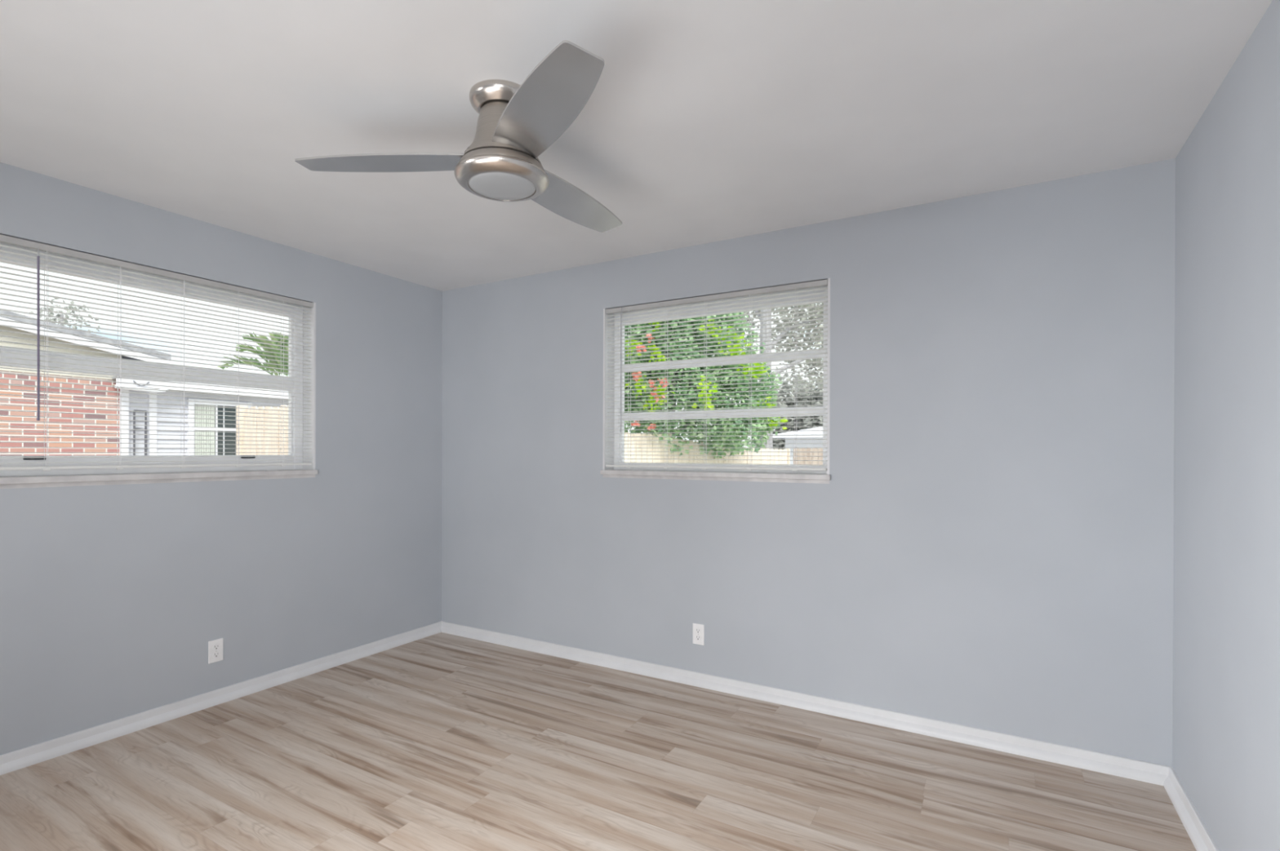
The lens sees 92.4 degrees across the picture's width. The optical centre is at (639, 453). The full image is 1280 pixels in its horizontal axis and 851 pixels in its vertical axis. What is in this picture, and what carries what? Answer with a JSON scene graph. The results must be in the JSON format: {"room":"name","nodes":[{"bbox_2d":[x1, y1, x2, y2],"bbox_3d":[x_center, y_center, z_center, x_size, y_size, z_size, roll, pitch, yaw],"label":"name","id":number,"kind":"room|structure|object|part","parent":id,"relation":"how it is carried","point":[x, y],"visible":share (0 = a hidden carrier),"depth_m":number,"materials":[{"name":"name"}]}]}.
{"room":"empty bedroom","nodes":[
{"label":"empty bedroom","id":0,"kind":"room"},
{"bbox_2d":[0,162,442,755],"bbox_3d":[-2.743,0.058,2.287,0.160,2.440,5.320,0,0,30],"label":"wall","id":1,"kind":"structure","parent":0,"point":[113,597],"depth_m":3.16,"materials":[{"name":"paint"}]},
{"bbox_2d":[0,242,317,488],"bbox_3d":[-2.382,-0.369,2.893,0.176,1.022,1.706,0,0,30],"label":"window","id":2,"kind":"structure","parent":1,"relation":"in","point":[9,479],"depth_m":3.05,"materials":[{"name":"white paint"}]},
{"bbox_3d":[-2.431,-0.404,2.922,0.047,0.082,1.568,0,0,30],"label":"meeting rail","id":3,"kind":"part","parent":2,"relation":"part of","materials":[{"name":"white metal"}]},
{"bbox_2d":[0,234,313,471],"bbox_3d":[-2.328,-0.389,2.862,0.042,0.972,1.664,0,0,30],"label":"window blind","id":4,"kind":"object","parent":2,"relation":"attached to","point":[38,246],"visible":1,"depth_m":2.81,"materials":[{"name":"plastic"}]},
{"bbox_3d":[-2.496,-0.393,2.584,0.028,0.912,0.010,0,0,30],"label":"ladder cord","id":5,"kind":"part","parent":4,"relation":"part of","materials":[{"name":"white fabric"}]},
{"bbox_3d":[-2.371,-0.394,2.801,0.028,0.912,0.010,0,0,30],"label":"ladder cord","id":6,"kind":"part","parent":4,"relation":"part of","materials":[{"name":"white fabric"}]},
{"bbox_3d":[-2.336,0.062,2.867,0.024,0.013,1.658,0,0,30],"label":"rail","id":7,"kind":"part","parent":4,"relation":"part of","materials":[{"name":"plastic"}]},
{"bbox_3d":[-2.245,-0.394,3.020,0.028,0.912,0.010,0,0,30],"label":"ladder cord","id":8,"kind":"part","parent":4,"relation":"part of","materials":[{"name":"white fabric"}]},
{"bbox_3d":[-2.119,-0.394,3.237,0.028,0.912,0.010,0,0,30],"label":"ladder cord","id":9,"kind":"part","parent":4,"relation":"part of","materials":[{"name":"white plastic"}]},
{"bbox_3d":[-2.001,-0.394,3.442,0.028,0.912,0.010,0,0,30],"label":"ladder cord","id":10,"kind":"part","parent":4,"relation":"part of","materials":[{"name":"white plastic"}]},
{"bbox_3d":[-2.384,0.120,2.894,0.176,0.045,1.706,0,0,30],"label":"sill","id":11,"kind":"part","parent":2,"relation":"part of","materials":[{"name":"stone"}]},
{"bbox_2d":[208,638,223,664],"bbox_3d":[-2.163,1.009,3.132,0.008,0.114,0.069,0,0,30],"label":"wall outlet","id":12,"kind":"object","parent":1,"relation":"attached to","point":[215,648],"visible":1,"depth_m":3.13,"materials":[{"name":"plastic"}]},
{"bbox_2d":[212,652,219,657],"bbox_3d":[-2.160,1.029,3.131,0.003,0.027,0.033,0,0,30],"label":"receptacle","id":13,"kind":"object","parent":12,"relation":"attached to","point":[215,655],"depth_m":3.13,"materials":[{"name":"grey plastic"}]},
{"bbox_2d":[212,644,219,650],"bbox_3d":[-2.160,0.990,3.131,0.003,0.027,0.033,0,0,30],"label":"receptacle","id":14,"kind":"object","parent":12,"relation":"attached to","point":[215,647],"depth_m":3.13,"materials":[{"name":"grey plastic"}]},
{"bbox_2d":[0,621,441,775],"bbox_3d":[-2.664,1.244,2.242,0.032,0.068,5.000,0,0,30],"label":"baseboard","id":15,"kind":"structure","parent":1,"relation":"attached to","point":[20,759],"depth_m":3.02,"materials":[{"name":"white paint"}]},
{"bbox_2d":[0,632,1195,850],"bbox_3d":[-0.927,1.386,1.240,4.364,0.200,5.320,0,0,30],"label":"floor","id":16,"kind":"structure","parent":0,"point":[439,742],"depth_m":2.40,"materials":[{"name":"brown wood"}]},
{"bbox_2d":[0,0,1272,291],"bbox_3d":[-0.778,-1.225,-0.113,6.054,0.150,7.610,0,0,30],"label":"ceiling","id":17,"kind":"structure","parent":0,"point":[703,122],"depth_m":2.04,"materials":[{"name":"paint"}]},
{"bbox_2d":[294,40,622,232],"bbox_3d":[-0.380,-1.006,2.121,1.176,0.297,1.028,0,0,30],"label":"ceiling fan","id":18,"kind":"object","parent":17,"relation":"hanging from","point":[517,123],"visible":1,"depth_m":1.90,"materials":[{"name":"silver metal"}]},
{"bbox_3d":[-0.820,-0.945,1.998,0.565,0.033,0.170,0,0,1],"label":"fan blade","id":19,"kind":"part","parent":18,"relation":"part of","materials":[{"name":"silver metal"}]},
{"bbox_3d":[-0.261,-0.943,1.677,0.170,0.033,0.565,0,0,-29],"label":"fan blade","id":20,"kind":"part","parent":18,"relation":"part of","materials":[{"name":"silver metal"}]},
{"bbox_3d":[-0.263,-0.944,2.320,0.170,0.033,0.565,0,0,30],"label":"fan blade","id":21,"kind":"part","parent":18,"relation":"part of","materials":[{"name":"silver metal"}]},
{"bbox_2d":[441,158,1175,767],"bbox_3d":[0.367,0.064,3.471,4.044,2.440,0.160,0,0,30],"label":"wall","id":22,"kind":"structure","parent":0,"point":[988,544],"depth_m":2.87,"materials":[{"name":"paint"}]},
{"bbox_2d":[693,623,704,645],"bbox_3d":[0.323,1.003,3.400,0.069,0.114,0.008,0,0,30],"label":"wall outlet","id":23,"kind":"object","parent":22,"relation":"attached to","point":[698,629],"visible":1,"depth_m":3.40,"materials":[{"name":"plastic"}]},
{"bbox_2d":[695,635,701,640],"bbox_3d":[0.322,1.023,3.397,0.033,0.027,0.003,0,0,30],"label":"receptacle","id":24,"kind":"object","parent":23,"relation":"attached to","point":[697,637],"depth_m":3.40,"materials":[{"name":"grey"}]},
{"bbox_2d":[695,628,701,634],"bbox_3d":[0.322,0.984,3.397,0.033,0.027,0.003,0,0,30],"label":"receptacle","id":25,"kind":"object","parent":23,"relation":"attached to","point":[698,631],"depth_m":3.40,"materials":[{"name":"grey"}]},
{"bbox_2d":[600,278,830,484],"bbox_3d":[0.394,-0.361,3.446,1.360,1.022,0.176,0,0,30],"label":"window","id":26,"kind":"structure","parent":22,"relation":"in","point":[731,475],"depth_m":3.46,"materials":[{"name":"white paint"}]},
{"bbox_3d":[0.393,0.127,3.447,1.360,0.045,0.176,0,0,30],"label":"sill","id":27,"kind":"part","parent":26,"relation":"part of","materials":[{"name":"stone"}]},
{"bbox_2d":[605,279,827,474],"bbox_3d":[0.364,-0.382,3.392,1.318,0.972,0.040,0,0,30],"label":"window blind","id":28,"kind":"object","parent":26,"relation":"attached to","point":[820,283],"visible":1,"depth_m":3.37,"materials":[{"name":"plastic"}]},
{"bbox_3d":[-0.059,-0.383,3.643,0.010,0.922,0.028,0,0,30],"label":"ladder cord","id":29,"kind":"part","parent":28,"relation":"part of","materials":[{"name":"white fabric"}]},
{"bbox_3d":[0.154,-0.382,3.520,0.010,0.922,0.028,0,0,30],"label":"ladder cord","id":30,"kind":"part","parent":28,"relation":"part of","materials":[{"name":"white fabric"}]},
{"bbox_3d":[0.365,-0.382,3.399,0.010,0.922,0.028,0,0,30],"label":"ladder cord","id":31,"kind":"part","parent":28,"relation":"part of","materials":[{"name":"white fabric"}]},
{"bbox_3d":[0.366,0.079,3.399,1.312,0.013,0.024,0,0,30],"label":"rail","id":32,"kind":"part","parent":28,"relation":"part of","materials":[{"name":"plastic"}]},
{"bbox_3d":[0.590,-0.380,3.269,0.010,0.922,0.028,0,0,30],"label":"ladder cord","id":33,"kind":"part","parent":28,"relation":"part of","materials":[{"name":"white fabric"}]},
{"bbox_3d":[0.801,-0.380,3.147,0.010,0.922,0.028,0,0,30],"label":"ladder cord","id":34,"kind":"part","parent":28,"relation":"part of","materials":[{"name":"white fabric"}]},
{"bbox_3d":[0.423,-0.222,3.494,1.246,0.048,0.047,0,0,30],"label":"meeting rail","id":35,"kind":"part","parent":26,"relation":"part of","materials":[{"name":"white metal"}]},
{"bbox_3d":[0.424,-0.519,3.494,1.246,0.040,0.047,0,0,30],"label":"meeting rail","id":36,"kind":"part","parent":26,"relation":"part of","materials":[{"name":"white metal"}]},
{"bbox_2d":[440,621,1170,786],"bbox_3d":[0.316,1.250,3.390,4.044,0.068,0.032,0,0,30],"label":"baseboard","id":37,"kind":"structure","parent":22,"relation":"attached to","point":[1126,768],"depth_m":2.96,"materials":[{"name":"white paint"}]},
{"bbox_2d":[1172,0,1279,850],"bbox_3d":[0.898,0.074,0.185,0.160,2.440,5.320,0,0,30],"label":"wall","id":38,"kind":"structure","parent":0,"point":[1226,710],"depth_m":1.82,"materials":[{"name":"paint"}]},
{"bbox_2d":[1163,767,1219,850],"bbox_3d":[0.811,1.260,0.236,0.032,0.068,5.000,0,0,30],"label":"baseboard","id":39,"kind":"structure","parent":38,"relation":"attached to","point":[1201,838],"depth_m":2.12,"materials":[{"name":"white paint"}]},
{"label":"outside","id":40,"kind":"structure","parent":0,"visible":0},
{"bbox_3d":[-5.089,1.656,18.077,100.000,0.350,100.000,0,0,30],"label":"ground","id":41,"kind":"structure","parent":40,"visible":0},
{"bbox_2d":[29,297,99,333],"bbox_3d":[-22.510,-2.338,23.985,2.440,7.500,1.983,0,0,30],"label":"tree","id":42,"kind":"object","parent":41,"relation":"on","point":[60,320],"visible":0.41,"depth_m":23.97,"materials":[{"name":"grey plant"}]},
{"bbox_2d":[0,310,288,456],"bbox_3d":[-9.677,-0.331,6.723,5.392,3.652,13.750,0,0,30],"label":"neighbor house","id":43,"kind":"structure","parent":41,"relation":"on","point":[176,443],"depth_m":7.37,"materials":[{"name":"red brick"}]},
{"bbox_3d":[-6.316,0.329,7.517,0.045,2.350,0.085,0,0,30],"label":"corner trim","id":44,"kind":"part","parent":43,"relation":"part of","materials":[{"name":"white wood"}]},
{"bbox_3d":[-6.181,0.348,7.785,0.030,2.310,0.085,0,0,30],"label":"siding trim","id":45,"kind":"part","parent":43,"relation":"part of","materials":[{"name":"white wood"}]},
{"bbox_2d":[195,404,214,455],"bbox_3d":[-5.869,-0.200,8.286,0.009,0.905,0.240,0,0,30],"label":"curtain","id":46,"kind":"object","parent":43,"relation":"hanging from","point":[210,429],"depth_m":8.28,"materials":[{"name":"white fabric"}]},
{"bbox_2d":[217,332,288,376],"bbox_3d":[-7.385,-0.513,13.182,2.342,3.998,2.214,0,0,30],"label":"palm tree","id":47,"kind":"object","parent":41,"relation":"on","point":[251,335],"visible":0.38,"depth_m":12.74,"materials":[{"name":"green plant"}]},
{"bbox_2d":[235,404,288,455],"bbox_3d":[-4.164,0.466,7.109,1.730,2.090,0.090,0,0,30],"label":"wooden fence","id":48,"kind":"object","parent":41,"relation":"on","point":[278,437],"visible":0.2,"depth_m":7.27,"materials":[{"name":"brown wood"}]},
{"bbox_3d":[-4.874,0.463,7.519,0.090,2.090,0.090,0,0,30],"label":"fence post","id":49,"kind":"part","parent":48,"relation":"part of","materials":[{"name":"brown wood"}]},
{"bbox_2d":[624,311,787,461],"bbox_3d":[0.069,-1.853,13.564,5.966,6.737,3.689,0,0,-9],"label":"leafy tree","id":50,"kind":"object","parent":41,"relation":"on","point":[735,446],"visible":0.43,"depth_m":12.81,"materials":[{"name":"green plant"}]},
{"bbox_3d":[-0.097,-0.648,12.256,0.226,0.247,0.199,0,0,40],"label":"flower","id":51,"kind":"part","parent":50,"relation":"part of","materials":[{"name":"pink plant"}]},
{"bbox_3d":[-0.058,-1.519,12.090,0.201,0.239,0.256,0,0,30],"label":"flower","id":52,"kind":"part","parent":50,"relation":"part of","materials":[{"name":"pink plant"}]},
{"bbox_3d":[0.012,-2.049,12.002,0.240,0.173,0.213,0,0,30],"label":"flower","id":53,"kind":"part","parent":50,"relation":"part of","materials":[{"name":"pink plant"}]},
{"bbox_3d":[0.186,-2.248,12.009,0.174,0.193,0.196,0,0,30],"label":"flower","id":54,"kind":"part","parent":50,"relation":"part of","materials":[{"name":"pink plant"}]},
{"bbox_3d":[0.219,-0.508,12.247,0.246,0.168,0.203,0,0,30],"label":"flower","id":55,"kind":"part","parent":50,"relation":"part of","materials":[{"name":"pink plant"}]},
{"bbox_3d":[0.246,-1.340,12.003,0.227,0.215,0.247,0,0,30],"label":"flower","id":56,"kind":"part","parent":50,"relation":"part of","materials":[{"name":"pink plant"}]},
{"bbox_3d":[0.366,-1.090,12.025,0.228,0.256,0.283,0,0,-32],"label":"flower","id":57,"kind":"part","parent":50,"relation":"part of","materials":[{"name":"pink plant"}]},
{"bbox_3d":[0.470,-1.380,12.013,0.242,0.234,0.250,0,0,-22],"label":"flower","id":58,"kind":"part","parent":50,"relation":"part of","materials":[{"name":"pink plant"}]},
{"bbox_2d":[624,432,790,465],"bbox_3d":[0.465,0.537,12.703,8.430,1.950,0.673,0,0,-43],"label":"wooden fence","id":59,"kind":"object","parent":41,"relation":"on","point":[767,456],"visible":0.21,"depth_m":13.46,"materials":[{"name":"brown wood"}]},
{"bbox_3d":[0.083,0.542,12.665,1.445,1.936,0.021,0,0,-45],"label":"picket panel","id":60,"kind":"part","parent":59,"relation":"part of","materials":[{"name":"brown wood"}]},
{"bbox_3d":[0.630,0.546,13.244,0.090,1.930,0.090,0,0,30],"label":"fence post","id":61,"kind":"part","parent":59,"relation":"part of","materials":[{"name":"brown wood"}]},
{"bbox_3d":[1.134,0.592,13.594,1.353,1.840,0.022,0,0,-38],"label":"picket panel","id":62,"kind":"part","parent":59,"relation":"part of","materials":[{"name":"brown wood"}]},
{"bbox_3d":[2.664,0.667,14.647,2.351,1.692,0.023,0,0,-32],"label":"picket panel","id":63,"kind":"part","parent":59,"relation":"part of","materials":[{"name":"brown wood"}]},
{"bbox_3d":[3.690,0.700,15.345,0.090,1.630,0.090,0,0,30],"label":"fence post","id":64,"kind":"part","parent":59,"relation":"part of","materials":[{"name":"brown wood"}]},
{"bbox_2d":[742,302,823,449],"bbox_3d":[5.764,-2.715,20.061,5.584,8.452,4.927,0,0,30],"label":"tree","id":65,"kind":"object","parent":41,"relation":"on","point":[819,304],"visible":0.22,"depth_m":19.94,"materials":[{"name":"grey plant"}]},
{"bbox_2d":[751,373,822,449],"bbox_3d":[11.513,-1.168,33.327,11.562,6.877,4.869,0,0,30],"label":"hedge","id":66,"kind":"object","parent":41,"relation":"on","point":[792,420],"visible":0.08,"depth_m":33.92,"materials":[{"name":"green plant"}]},
{"bbox_2d":[772,426,822,464],"bbox_3d":[10.796,0.123,26.779,8.640,2.770,6.040,0,0,30],"label":"garage","id":67,"kind":"structure","parent":41,"relation":"on","point":[813,433],"depth_m":26.14,"materials":[{"name":"metal"}]},
{"bbox_2d":[793,448,822,466],"bbox_3d":[5.185,0.689,15.186,2.731,1.662,0.059,0,0,6],"label":"wooden fence","id":68,"kind":"object","parent":41,"relation":"on","point":[802,451],"visible":0.11,"depth_m":15.27,"materials":[{"name":"beige wood"}]}
]}

